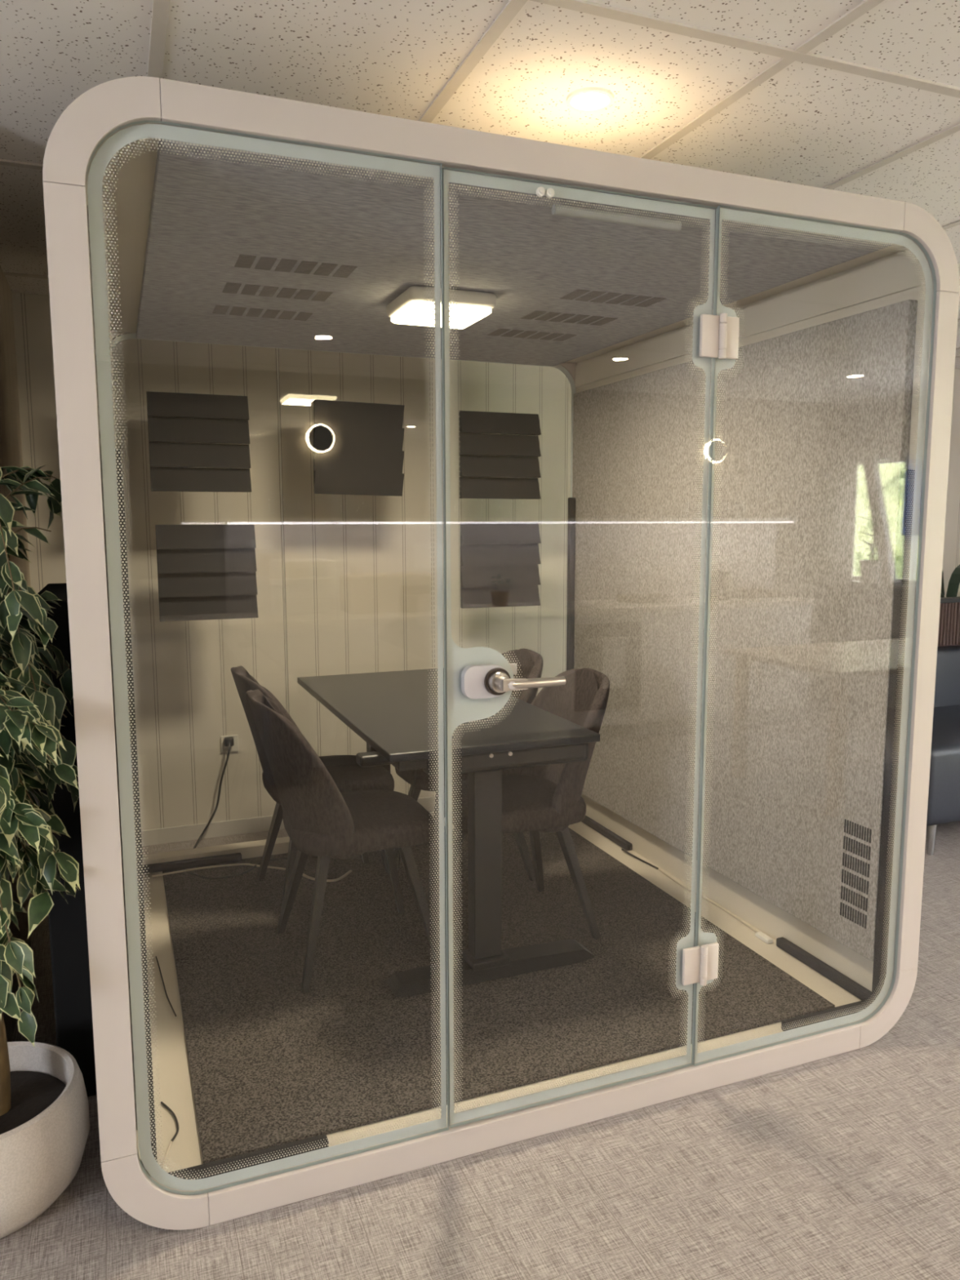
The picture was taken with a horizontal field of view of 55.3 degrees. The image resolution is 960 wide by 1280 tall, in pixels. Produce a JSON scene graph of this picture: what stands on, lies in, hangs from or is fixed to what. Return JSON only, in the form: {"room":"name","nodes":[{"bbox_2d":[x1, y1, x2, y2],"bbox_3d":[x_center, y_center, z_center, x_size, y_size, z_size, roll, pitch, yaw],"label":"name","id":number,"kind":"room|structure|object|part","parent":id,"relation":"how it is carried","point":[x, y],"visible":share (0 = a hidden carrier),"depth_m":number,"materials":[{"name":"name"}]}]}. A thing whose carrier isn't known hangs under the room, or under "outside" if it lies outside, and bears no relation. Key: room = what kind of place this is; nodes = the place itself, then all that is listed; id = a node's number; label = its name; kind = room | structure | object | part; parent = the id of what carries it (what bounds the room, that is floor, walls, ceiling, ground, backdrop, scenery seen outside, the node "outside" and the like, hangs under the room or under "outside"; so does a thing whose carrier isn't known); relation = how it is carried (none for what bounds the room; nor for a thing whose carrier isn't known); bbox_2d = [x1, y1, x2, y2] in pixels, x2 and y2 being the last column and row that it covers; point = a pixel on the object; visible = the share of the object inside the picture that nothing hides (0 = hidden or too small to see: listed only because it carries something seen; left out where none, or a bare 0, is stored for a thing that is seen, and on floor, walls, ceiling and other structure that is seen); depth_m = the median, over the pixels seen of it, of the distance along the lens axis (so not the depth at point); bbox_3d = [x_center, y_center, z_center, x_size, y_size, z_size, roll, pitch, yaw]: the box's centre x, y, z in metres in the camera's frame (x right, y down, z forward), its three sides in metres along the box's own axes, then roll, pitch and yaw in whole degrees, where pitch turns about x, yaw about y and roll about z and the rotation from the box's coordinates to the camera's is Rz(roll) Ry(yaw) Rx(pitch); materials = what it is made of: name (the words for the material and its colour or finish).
{"room":"office","nodes":[
{"label":"office","id":0,"kind":"room"},
{"bbox_2d":[0,266,41,1042],"bbox_3d":[-3.121,-0.041,2.423,3.346,2.400,1.870,-3,8,-21],"label":"wall","id":1,"kind":"structure","parent":0,"point":[11,444],"depth_m":3.38,"materials":[{"name":"paint"}]},
{"bbox_2d":[0,159,959,284],"bbox_3d":[-0.119,-1.307,2.835,9.350,0.006,0.028,-3,8,-21],"label":"trim","id":2,"kind":"structure","parent":1,"relation":"attached to","point":[2,162],"depth_m":2.40,"materials":[{"name":"paint"}]},
{"bbox_2d":[3,271,959,358],"bbox_3d":[-0.562,-1.448,3.941,9.350,0.006,0.028,-3,8,-21],"label":"trim","id":3,"kind":"structure","parent":1,"relation":"attached to","point":[4,273],"depth_m":3.48,"materials":[{"name":"paint"}]},
{"bbox_2d":[0,810,959,1279],"bbox_3d":[0.543,1.330,1.504,9.750,0.100,6.890,-3,8,-21],"label":"floor","id":4,"kind":"structure","parent":0,"point":[846,1166],"depth_m":2.00,"materials":[{"name":"carpet"}]},
{"bbox_2d":[0,464,89,1238],"bbox_3d":[-1.129,0.411,1.788,0.668,1.657,0.699,-3,8,-21],"label":"potted ficus","id":5,"kind":"object","parent":4,"relation":"on","point":[45,1121],"visible":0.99,"depth_m":1.82,"materials":[{"name":"plant"}]},
{"bbox_2d":[0,1041,89,1238],"bbox_3d":[-1.081,1.095,1.990,0.428,0.249,0.428,-3,8,-21],"label":"pot","id":6,"kind":"object","parent":5,"relation":"attached to","point":[45,1121],"depth_m":1.94,"materials":[{"name":"white ceramic"}]},
{"bbox_2d":[30,582,97,1096],"bbox_3d":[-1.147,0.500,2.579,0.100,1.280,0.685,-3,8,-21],"label":"cabinet","id":7,"kind":"object","parent":4,"relation":"on","point":[68,928],"visible":0.28,"depth_m":2.29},
{"bbox_2d":[192,742,230,848],"bbox_3d":[-1.240,0.710,4.172,0.069,0.454,0.253,5,9,33],"label":"power cable","id":8,"kind":"object","parent":4,"relation":"on","point":[228,749],"visible":0.9,"depth_m":4.22,"materials":[{"name":"black plastic"}]},
{"bbox_2d":[42,75,959,1230],"bbox_3d":[-0.116,-0.045,2.998,2.153,2.250,2.107,-3,8,-21],"label":"pod","id":9,"kind":"object","parent":4,"relation":"on","point":[754,368],"depth_m":2.53,"materials":[{"name":"white paint"}]},
{"bbox_3d":[-0.730,0.119,1.730,0.068,1.848,0.030,-3,8,-21],"label":"frame rail","id":10,"kind":"part","parent":9,"relation":"part of","materials":[{"name":"white paint"}]},
{"bbox_3d":[-0.670,-0.901,1.624,0.200,0.200,0.030,-3,8,-21],"label":"frame corner","id":11,"kind":"part","parent":9,"relation":"part of","materials":[{"name":"white paint"}]},
{"bbox_3d":[-1.040,0.006,2.637,0.030,1.837,1.821,-3,8,-21],"label":"felt wall panel","id":12,"kind":"part","parent":9,"relation":"part of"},
{"bbox_3d":[-1.409,-1.135,3.468,0.200,0.200,0.030,-3,8,-21],"label":"frame corner","id":13,"kind":"part","parent":9,"relation":"part of","materials":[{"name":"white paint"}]},
{"bbox_3d":[-1.354,0.166,3.541,0.028,1.500,0.030,-3,8,-21],"label":"foam edge strip","id":14,"kind":"part","parent":9,"relation":"part of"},
{"bbox_3d":[-0.691,0.385,1.818,0.032,1.500,0.030,-3,8,-21],"label":"foam edge strip","id":15,"kind":"part","parent":9,"relation":"part of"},
{"bbox_3d":[-0.666,1.132,1.884,0.200,0.200,0.030,-3,8,-21],"label":"frame corner","id":16,"kind":"part","parent":9,"relation":"part of","materials":[{"name":"white paint"}]},
{"bbox_2d":[155,955,176,1016],"bbox_3d":[-0.959,1.046,2.781,0.010,0.004,0.402,-4,8,-27],"label":"power cable","id":17,"kind":"object","parent":9,"relation":"on","point":[156,956],"visible":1,"depth_m":2.76,"materials":[{"name":"black plastic"}]},
{"bbox_2d":[161,1140,172,1168],"bbox_3d":[-0.696,1.141,2.031,0.007,0.007,0.084,-1,7,-6],"label":"power cable","id":18,"kind":"object","parent":9,"relation":"on","point":[171,1141],"visible":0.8,"depth_m":2.04,"materials":[{"name":"beige plastic"}]},
{"bbox_2d":[160,1101,178,1141],"bbox_3d":[-0.724,1.126,2.148,0.027,0.006,0.163,-4,8,-26],"label":"power cable","id":19,"kind":"object","parent":9,"relation":"on","point":[162,1102],"visible":1,"depth_m":2.15,"materials":[{"name":"black plastic"}]},
{"bbox_3d":[-1.174,0.904,3.707,0.407,0.030,0.030,-3,8,-21],"label":"foam edge strip","id":20,"kind":"part","parent":9,"relation":"part of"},
{"bbox_2d":[146,391,251,492],"bbox_3d":[-1.101,-0.776,3.604,0.380,0.379,0.036,-3,8,-21],"label":"acoustic panel","id":21,"kind":"object","parent":9,"relation":"attached to","point":[169,460],"visible":1,"depth_m":3.60,"materials":[{"name":"grey fabric"}]},
{"bbox_2d":[155,524,257,622],"bbox_3d":[-1.091,-0.272,3.672,0.380,0.379,0.036,-3,8,-21],"label":"acoustic panel","id":22,"kind":"object","parent":9,"relation":"attached to","point":[201,576],"visible":1,"depth_m":3.67,"materials":[{"name":"grey fabric"}]},
{"bbox_2d":[151,862,285,876],"bbox_3d":[-1.042,0.921,3.685,0.517,0.008,0.087,-1,7,-8],"label":"power cable","id":23,"kind":"object","parent":9,"relation":"on","point":[242,864],"visible":0.94,"depth_m":3.69,"materials":[{"name":"grey plastic"}]},
{"bbox_2d":[189,857,287,879],"bbox_3d":[-0.934,0.920,3.689,0.443,0.008,0.114,-4,8,-26],"label":"power cable","id":24,"kind":"object","parent":9,"relation":"on","point":[277,859],"visible":0.84,"depth_m":3.62,"materials":[{"name":"grey plastic"}]},
{"bbox_3d":[-0.523,1.136,1.981,0.391,0.030,0.030,-3,8,-21],"label":"foam edge strip","id":25,"kind":"part","parent":9,"relation":"part of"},
{"bbox_2d":[212,305,312,320],"bbox_3d":[-0.724,-1.087,3.049,0.312,0.002,0.120,-3,8,-21],"label":"air vent","id":26,"kind":"object","parent":9,"relation":"attached to","point":[229,310],"depth_m":3.04,"materials":[{"name":"black metal"}]},
{"bbox_3d":[-0.387,0.101,1.865,0.668,2.112,0.010,-3,8,-21],"label":"glass panel","id":27,"kind":"part","parent":9,"relation":"part of","materials":[{"name":"clear glass"}]},
{"bbox_2d":[222,282,333,301],"bbox_3d":[-0.613,-1.052,2.772,0.312,0.002,0.120,-3,8,-21],"label":"air vent","id":28,"kind":"object","parent":9,"relation":"attached to","point":[233,288],"depth_m":2.76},
{"bbox_3d":[-1.127,-0.133,3.708,0.664,2.112,0.010,-3,8,-21],"label":"glass","id":29,"kind":"part","parent":9,"relation":"part of","materials":[{"name":"clear glass"}]},
{"bbox_3d":[-0.189,-0.183,4.078,1.347,2.112,0.010,-3,8,-21],"label":"glass","id":30,"kind":"part","parent":9,"relation":"part of","materials":[{"name":"clear glass"}]},
{"bbox_2d":[234,254,357,278],"bbox_3d":[-0.502,-1.017,2.496,0.312,0.002,0.120,-3,8,-21],"label":"air vent","id":31,"kind":"object","parent":9,"relation":"attached to","point":[254,262],"depth_m":2.49,"materials":[{"name":"black metal"}]},
{"bbox_3d":[-0.478,0.860,4.039,2.017,0.057,0.069,-3,8,-21],"label":"sill","id":32,"kind":"part","parent":9,"relation":"part of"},
{"bbox_2d":[231,666,403,911],"bbox_3d":[-0.620,0.519,3.407,0.560,0.884,0.462,-3,8,-23],"label":"upholstered chair","id":33,"kind":"object","parent":9,"relation":"on","point":[348,775],"visible":0.41,"depth_m":3.30,"materials":[{"name":"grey fabric"}]},
{"bbox_3d":[-0.729,0.336,3.335,0.327,0.511,0.476,-3,8,-23],"label":"backrest","id":34,"kind":"part","parent":33,"relation":"part of","materials":[{"name":"brown fabric"}]},
{"bbox_3d":[-0.794,0.749,3.541,0.178,0.395,0.051,4,8,29],"label":"leg","id":35,"kind":"part","parent":33,"relation":"part of","materials":[{"name":"black metal"}]},
{"bbox_3d":[-0.661,0.787,3.241,0.051,0.395,0.178,2,7,13],"label":"leg","id":36,"kind":"part","parent":33,"relation":"part of","materials":[{"name":"black metal"}]},
{"bbox_3d":[-0.570,0.521,3.429,0.450,0.084,0.444,-3,8,-23],"label":"seat","id":37,"kind":"part","parent":33,"relation":"part of","materials":[{"name":"brown fabric"}]},
{"bbox_3d":[-0.495,0.732,3.671,0.051,0.395,0.178,2,7,13],"label":"leg","id":38,"kind":"part","parent":33,"relation":"part of","materials":[{"name":"grey metal"}]},
{"bbox_3d":[-0.363,0.770,3.370,0.178,0.395,0.051,4,8,29],"label":"leg","id":39,"kind":"part","parent":33,"relation":"part of","materials":[{"name":"black metal"}]},
{"bbox_2d":[302,870,351,881],"bbox_3d":[-0.623,0.930,3.609,0.224,0.010,0.107,0,7,1],"label":"power cable","id":40,"kind":"object","parent":9,"relation":"on","point":[349,871],"visible":0.73,"depth_m":3.58,"materials":[{"name":"grey plastic"}]},
{"bbox_2d":[245,688,439,992],"bbox_3d":[-0.444,0.580,2.933,0.560,0.884,0.462,-3,8,-21],"label":"upholstered chair","id":41,"kind":"object","parent":9,"relation":"on","point":[325,822],"visible":1,"depth_m":2.75,"materials":[{"name":"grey fabric"}]},
{"bbox_3d":[-0.615,0.809,3.074,0.178,0.395,0.051,4,9,31],"label":"leg","id":42,"kind":"part","parent":41,"relation":"part of","materials":[{"name":"black metal"}]},
{"bbox_3d":[-0.555,0.396,2.866,0.327,0.511,0.476,-3,8,-21],"label":"backrest","id":43,"kind":"part","parent":41,"relation":"part of","materials":[{"name":"brown fabric"}]},
{"bbox_3d":[-0.492,0.848,2.769,0.051,0.395,0.178,2,8,15],"label":"leg","id":44,"kind":"part","parent":41,"relation":"part of","materials":[{"name":"black metal"}]},
{"bbox_3d":[-0.393,0.582,2.954,0.450,0.084,0.444,-3,8,-21],"label":"seat","id":45,"kind":"part","parent":41,"relation":"part of","materials":[{"name":"brown fabric"}]},
{"bbox_3d":[-0.312,0.793,3.193,0.051,0.395,0.178,2,8,15],"label":"leg","id":46,"kind":"part","parent":41,"relation":"part of","materials":[{"name":"black metal"}]},
{"bbox_3d":[-0.190,0.832,2.888,0.178,0.395,0.051,4,9,31],"label":"leg","id":47,"kind":"part","parent":41,"relation":"part of","materials":[{"name":"black metal"}]},
{"bbox_3d":[-0.496,-0.165,3.948,2.015,2.112,0.005,-3,8,-21],"label":"trim","id":48,"kind":"part","parent":9,"relation":"part of","materials":[{"name":"grey"}]},
{"bbox_2d":[313,399,404,496],"bbox_3d":[-0.505,-0.800,3.840,0.380,0.379,0.036,-2,7,-22],"label":"acoustic panel","id":49,"kind":"object","parent":9,"relation":"attached to","point":[357,446],"visible":1,"depth_m":3.83,"materials":[{"name":"grey fabric"}]},
{"bbox_2d":[386,285,496,328],"bbox_3d":[-0.124,-1.033,2.857,0.280,0.064,0.270,-3,8,-21],"label":"ceiling lamp","id":50,"kind":"object","parent":9,"relation":"attached to","point":[409,308],"visible":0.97,"depth_m":2.77,"materials":[{"name":"white plastic"}]},
{"bbox_2d":[391,302,491,328],"bbox_3d":[-0.124,-1.013,2.859,0.256,0.024,0.246,-3,8,-21],"label":"diffuser","id":51,"kind":"object","parent":50,"relation":"attached to","point":[402,313],"depth_m":2.79,"materials":[{"name":"white plastic"}]},
{"bbox_2d":[297,667,599,996],"bbox_3d":[-0.211,0.592,3.300,0.735,0.754,1.370,-3,8,-21],"label":"desk","id":52,"kind":"object","parent":9,"relation":"on","point":[389,711],"visible":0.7,"depth_m":2.76,"materials":[{"name":"black wood"}]},
{"bbox_2d":[396,768,417,870],"bbox_3d":[-0.286,0.619,3.454,0.024,0.662,0.359,-3,8,-21],"label":"power cable","id":53,"kind":"object","parent":52,"relation":"hanging from","point":[415,770],"visible":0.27,"depth_m":3.31,"materials":[{"name":"plastic"}]},
{"bbox_3d":[0.021,0.332,2.725,0.570,0.041,0.080,-3,8,-21],"label":"support arm","id":54,"kind":"part","parent":52,"relation":"part of"},
{"bbox_2d":[393,648,542,898],"bbox_3d":[-0.038,0.488,3.645,0.560,0.884,0.462,-3,8,-24],"label":"upholstered chair","id":55,"kind":"object","parent":9,"relation":"on","point":[531,664],"visible":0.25,"depth_m":3.53,"materials":[{"name":"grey fabric"}]},
{"bbox_3d":[-0.295,0.723,3.740,0.178,0.395,0.051,4,8,28],"label":"leg","id":56,"kind":"part","parent":55,"relation":"part of","materials":[{"name":"black metal"}]},
{"bbox_3d":[-0.157,0.761,3.442,0.051,0.395,0.178,1,7,12],"label":"leg","id":57,"kind":"part","parent":55,"relation":"part of","materials":[{"name":"black metal"}]},
{"bbox_3d":[-0.088,0.495,3.623,0.450,0.084,0.444,-3,8,-24],"label":"seat","id":58,"kind":"part","parent":55,"relation":"part of","materials":[{"name":"brown fabric"}]},
{"bbox_3d":[0.070,0.292,3.670,0.327,0.511,0.476,-3,8,-24],"label":"backrest","id":59,"kind":"part","parent":55,"relation":"part of","materials":[{"name":"brown fabric"}]},
{"bbox_3d":[0.139,0.743,3.576,0.178,0.395,0.051,4,8,28],"label":"leg","id":60,"kind":"part","parent":55,"relation":"part of","materials":[{"name":"black metal"}]},
{"bbox_3d":[0.011,0.090,2.005,0.104,0.072,0.022,-3,8,-21],"label":"lock plate","id":61,"kind":"part","parent":9,"relation":"part of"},
{"bbox_2d":[458,410,541,498],"bbox_3d":[0.092,-0.821,4.076,0.380,0.379,0.036,-3,8,-21],"label":"acoustic panel","id":62,"kind":"object","parent":9,"relation":"attached to","point":[506,474],"visible":0.96,"depth_m":4.07,"materials":[{"name":"grey fabric"}]},
{"bbox_2d":[459,522,540,608],"bbox_3d":[0.095,-0.340,4.139,0.380,0.379,0.036,-3,8,-21],"label":"acoustic panel","id":63,"kind":"object","parent":9,"relation":"attached to","point":[500,562],"visible":0.98,"depth_m":4.13,"materials":[{"name":"grey fabric"}]},
{"bbox_3d":[-0.127,-1.083,2.890,1.753,0.027,1.935,-3,8,-21],"label":"felt ceiling panel","id":64,"kind":"part","parent":9,"relation":"part of","materials":[{"name":"grey fabric"}]},
{"bbox_2d":[430,667,609,939],"bbox_3d":[0.152,0.550,3.157,0.560,0.884,0.462,-3,8,-21],"label":"upholstered chair","id":65,"kind":"object","parent":9,"relation":"on","point":[544,798],"visible":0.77,"depth_m":3.07,"materials":[{"name":"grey fabric"}]},
{"bbox_3d":[-0.102,0.783,3.265,0.178,0.395,0.051,4,9,31],"label":"leg","id":66,"kind":"part","parent":65,"relation":"part of","materials":[{"name":"metal"}]},
{"bbox_3d":[0.101,0.557,3.138,0.450,0.084,0.444,-3,8,-21],"label":"seat","id":67,"kind":"part","parent":65,"relation":"part of","materials":[{"name":"brown fabric"}]},
{"bbox_3d":[0.201,0.767,3.384,0.051,0.395,0.178,2,8,15],"label":"leg","id":68,"kind":"part","parent":65,"relation":"part of","materials":[{"name":"black metal"}]},
{"bbox_3d":[0.262,0.355,3.177,0.327,0.511,0.476,-3,8,-21],"label":"backrest","id":69,"kind":"part","parent":65,"relation":"part of","materials":[{"name":"brown fabric"}]},
{"bbox_3d":[0.323,0.806,3.079,0.178,0.395,0.051,4,9,31],"label":"leg","id":70,"kind":"part","parent":65,"relation":"part of","materials":[{"name":"black metal"}]},
{"bbox_3d":[0.103,0.092,1.991,0.162,0.049,0.057,-3,8,-21],"label":"lever handle","id":71,"kind":"part","parent":9,"relation":"part of","materials":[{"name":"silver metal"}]},
{"bbox_3d":[0.237,-1.014,1.973,1.751,0.068,0.030,-3,8,-21],"label":"frame rail","id":72,"kind":"part","parent":9,"relation":"part of","materials":[{"name":"white paint"}]},
{"bbox_2d":[487,328,577,341],"bbox_3d":[0.194,-1.136,3.410,0.312,0.002,0.120,-3,8,-21],"label":"air vent","id":73,"kind":"object","parent":9,"relation":"attached to","point":[499,332],"depth_m":3.40,"materials":[{"name":"black metal"}]},
{"bbox_3d":[0.241,1.150,2.250,1.751,0.068,0.030,-3,8,-21],"label":"frame rail","id":74,"kind":"part","parent":9,"relation":"part of","materials":[{"name":"white paint"}]},
{"bbox_3d":[0.406,-1.230,4.183,0.200,0.200,0.030,-3,8,-21],"label":"frame corner","id":75,"kind":"part","parent":9,"relation":"part of","materials":[{"name":"white paint"}]},
{"bbox_2d":[520,310,617,325],"bbox_3d":[0.304,-1.100,3.133,0.312,0.002,0.120,-3,8,-21],"label":"air vent","id":76,"kind":"object","parent":9,"relation":"attached to","point":[550,316],"depth_m":3.12,"materials":[{"name":"black metal"}]},
{"bbox_3d":[0.421,0.066,4.277,0.030,1.447,0.030,-3,8,-21],"label":"foam edge strip","id":77,"kind":"part","parent":9,"relation":"part of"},
{"bbox_3d":[0.236,0.069,2.111,0.667,2.102,0.010,-3,8,-21],"label":"glass door","id":78,"kind":"part","parent":9,"relation":"part of","materials":[{"name":"clear glass"}]},
{"bbox_3d":[0.563,0.862,4.105,0.030,0.030,0.420,-3,8,-21],"label":"foam edge strip","id":79,"kind":"part","parent":9,"relation":"part of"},
{"bbox_2d":[560,288,666,306],"bbox_3d":[0.415,-1.065,2.857,0.312,0.002,0.120,-3,8,-21],"label":"air vent","id":80,"kind":"object","parent":9,"relation":"attached to","point":[588,295],"depth_m":2.85,"materials":[{"name":"black metal"}]},
{"bbox_2d":[621,848,658,869],"bbox_3d":[0.662,0.907,3.798,0.010,0.014,0.232,-4,8,-29],"label":"power cable","id":81,"kind":"object","parent":9,"relation":"on","point":[623,850],"visible":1,"depth_m":3.79,"materials":[{"name":"black plastic"}]},
{"bbox_2d":[658,868,759,932],"bbox_3d":[0.836,0.960,3.397,0.019,0.008,0.630,-3,8,-22],"label":"power cable","id":82,"kind":"object","parent":9,"relation":"on","point":[660,870],"visible":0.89,"depth_m":3.34,"materials":[{"name":"white plastic"}]},
{"bbox_3d":[0.791,-0.096,3.404,0.030,1.837,1.906,-3,8,-21],"label":"felt wall panel","id":83,"kind":"part","parent":9,"relation":"part of","materials":[{"name":"beige fabric"}]},
{"bbox_2d":[755,931,773,943],"bbox_3d":[0.955,1.000,3.078,0.024,0.014,0.065,-3,8,-21],"label":"cable joiner","id":84,"kind":"object","parent":9,"relation":"on","point":[760,935],"visible":1,"depth_m":3.07,"materials":[{"name":"white plastic"}]},
{"bbox_3d":[0.862,0.035,2.357,0.674,2.112,0.010,-3,8,-21],"label":"glass panel","id":85,"kind":"part","parent":9,"relation":"part of","materials":[{"name":"clear glass"}]},
{"bbox_3d":[1.067,1.022,2.846,0.030,0.030,0.410,-3,8,-21],"label":"foam edge strip","id":86,"kind":"part","parent":9,"relation":"part of","materials":[{"name":"black rubber"}]},
{"bbox_3d":[0.985,1.057,2.575,0.321,0.030,0.030,-3,8,-21],"label":"foam edge strip","id":87,"kind":"part","parent":9,"relation":"part of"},
{"bbox_2d":[840,818,871,928],"bbox_3d":[1.099,0.683,2.682,0.002,0.298,0.103,-3,8,-21],"label":"air vent","id":88,"kind":"object","parent":9,"relation":"attached to","point":[855,834],"depth_m":2.68,"materials":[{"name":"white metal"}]},
{"bbox_3d":[1.149,1.037,2.599,0.200,0.200,0.030,-3,8,-21],"label":"frame corner","id":89,"kind":"part","parent":9,"relation":"part of","materials":[{"name":"white paint"}]},
{"bbox_3d":[1.147,0.288,2.542,0.031,1.500,0.030,-3,8,-21],"label":"foam edge strip","id":90,"kind":"part","parent":9,"relation":"part of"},
{"bbox_3d":[1.208,0.017,2.493,0.068,1.848,0.030,-3,8,-21],"label":"frame rail","id":91,"kind":"part","parent":9,"relation":"part of","materials":[{"name":"white paint"}]},
{"bbox_3d":[1.145,-0.996,2.339,0.200,0.200,0.030,-3,8,-21],"label":"frame corner","id":92,"kind":"part","parent":9,"relation":"part of","materials":[{"name":"white paint"}]},
{"bbox_2d":[926,596,959,855],"bbox_3d":[2.516,0.349,4.588,1.770,1.055,0.850,-3,8,-21],"label":"sofa","id":93,"kind":"object","parent":4,"relation":"on","point":[944,793],"visible":0.18,"depth_m":4.28,"materials":[{"name":"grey fabric"}]},
{"bbox_3d":[1.996,0.875,4.051,0.040,0.150,0.040,-3,8,-21],"label":"leg","id":94,"kind":"part","parent":93,"relation":"part of","materials":[{"name":"silver metal"}]},
{"bbox_3d":[2.563,0.559,4.564,1.680,0.355,0.720,-3,8,-21],"label":"seat","id":95,"kind":"part","parent":93,"relation":"part of","materials":[{"name":"grey fabric"}]},
{"bbox_3d":[2.427,0.367,4.886,1.680,0.655,0.140,-3,8,-21],"label":"backrest","id":96,"kind":"part","parent":93,"relation":"part of","materials":[{"name":"grey fabric"}]},
{"bbox_3d":[2.394,-0.209,4.892,1.720,0.025,0.070,-3,8,-21],"label":"rail","id":97,"kind":"part","parent":93,"relation":"part of","materials":[{"name":"black paint"}]},
{"bbox_2d":[0,0,959,368],"bbox_3d":[0.538,-1.150,1.187,9.750,0.100,6.890,-3,8,-21],"label":"ceiling","id":98,"kind":"structure","parent":0,"point":[806,124],"depth_m":1.93,"materials":[{"name":"tile"}]},
{"bbox_2d":[147,0,169,81],"bbox_3d":[-0.273,-1.060,0.901,0.028,0.005,6.540,-3,8,-21],"label":"trim","id":99,"kind":"structure","parent":98,"relation":"attached to","point":[160,14],"depth_m":1.77,"materials":[{"name":"paint"}]},
{"bbox_2d":[418,0,527,123],"bbox_3d":[0.284,-1.089,1.120,0.028,0.005,6.540,-3,8,-21],"label":"trim","id":100,"kind":"structure","parent":98,"relation":"attached to","point":[512,8],"depth_m":1.85,"materials":[{"name":"paint"}]},
{"bbox_2d":[566,87,613,111],"bbox_3d":[0.246,-1.205,2.045,0.106,0.007,0.106,-3,8,-21],"label":"recessed light","id":101,"kind":"object","parent":98,"relation":"in","point":[587,99],"visible":1,"depth_m":2.04,"materials":[{"name":"white plastic"}]},
{"bbox_2d":[571,93,608,107],"bbox_3d":[0.246,-1.207,2.044,0.084,0.002,0.084,-3,8,-21],"label":"diffuser","id":102,"kind":"object","parent":101,"relation":"attached to","point":[578,100],"depth_m":2.05,"materials":[{"name":"white plastic"}]},
{"bbox_2d":[529,0,959,97],"bbox_3d":[0.324,-1.167,1.728,9.350,0.006,0.028,-3,8,-21],"label":"trim","id":103,"kind":"structure","parent":98,"relation":"attached to","point":[582,6],"depth_m":1.80,"materials":[{"name":"paint"}]},
{"bbox_2d":[639,0,884,159],"bbox_3d":[0.842,-1.119,1.340,0.028,0.005,6.540,-3,8,-21],"label":"trim","id":104,"kind":"structure","parent":98,"relation":"attached to","point":[865,6],"depth_m":1.94,"materials":[{"name":"paint"}]},
{"bbox_2d":[822,123,959,189],"bbox_3d":[1.400,-1.148,1.559,0.028,0.005,6.540,-3,8,-21],"label":"trim","id":105,"kind":"structure","parent":98,"relation":"attached to","point":[955,128],"depth_m":2.36,"materials":[{"name":"paint"}]},
{"bbox_2d":[942,219,959,230],"bbox_3d":[1.957,-1.177,1.779,0.028,0.005,6.540,-3,8,-21],"label":"trim","id":106,"kind":"structure","parent":98,"relation":"attached to","point":[956,223],"depth_m":2.92,"materials":[{"name":"paint"}]},
{"bbox_2d":[12,292,959,830],"bbox_3d":[0.926,-0.388,5.078,6.154,2.400,0.120,-3,8,-21],"label":"wall","id":107,"kind":"structure","parent":0,"point":[355,566],"depth_m":4.29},
{"bbox_2d":[220,734,238,752],"bbox_3d":[-1.169,0.484,4.278,0.080,0.080,0.012,-3,8,-21],"label":"wall socket","id":108,"kind":"object","parent":107,"relation":"attached to","point":[235,748],"visible":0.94,"depth_m":4.28,"materials":[{"name":"white plastic"}]},
{"bbox_2d":[224,737,233,746],"bbox_3d":[-1.166,0.472,4.254,0.040,0.040,0.032,-3,8,-21],"label":"plug","id":109,"kind":"object","parent":108,"relation":"attached to","point":[227,740],"visible":0.99,"depth_m":4.24,"materials":[{"name":"black plastic"}]},
{"bbox_2d":[141,795,435,845],"bbox_3d":[0.885,0.778,5.138,6.000,0.070,0.012,-3,8,-21],"label":"baseboard","id":110,"kind":"structure","parent":107,"relation":"attached to","point":[240,826],"depth_m":4.29,"materials":[{"name":"white wood"}]},
{"bbox_2d":[940,564,959,597],"bbox_3d":[2.711,0.055,5.413,1.025,1.428,0.405,-3,8,-21],"label":"plant","id":111,"kind":"object","parent":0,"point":[954,581],"visible":0.04,"depth_m":5.44,"materials":[{"name":"green plant"}]}
]}

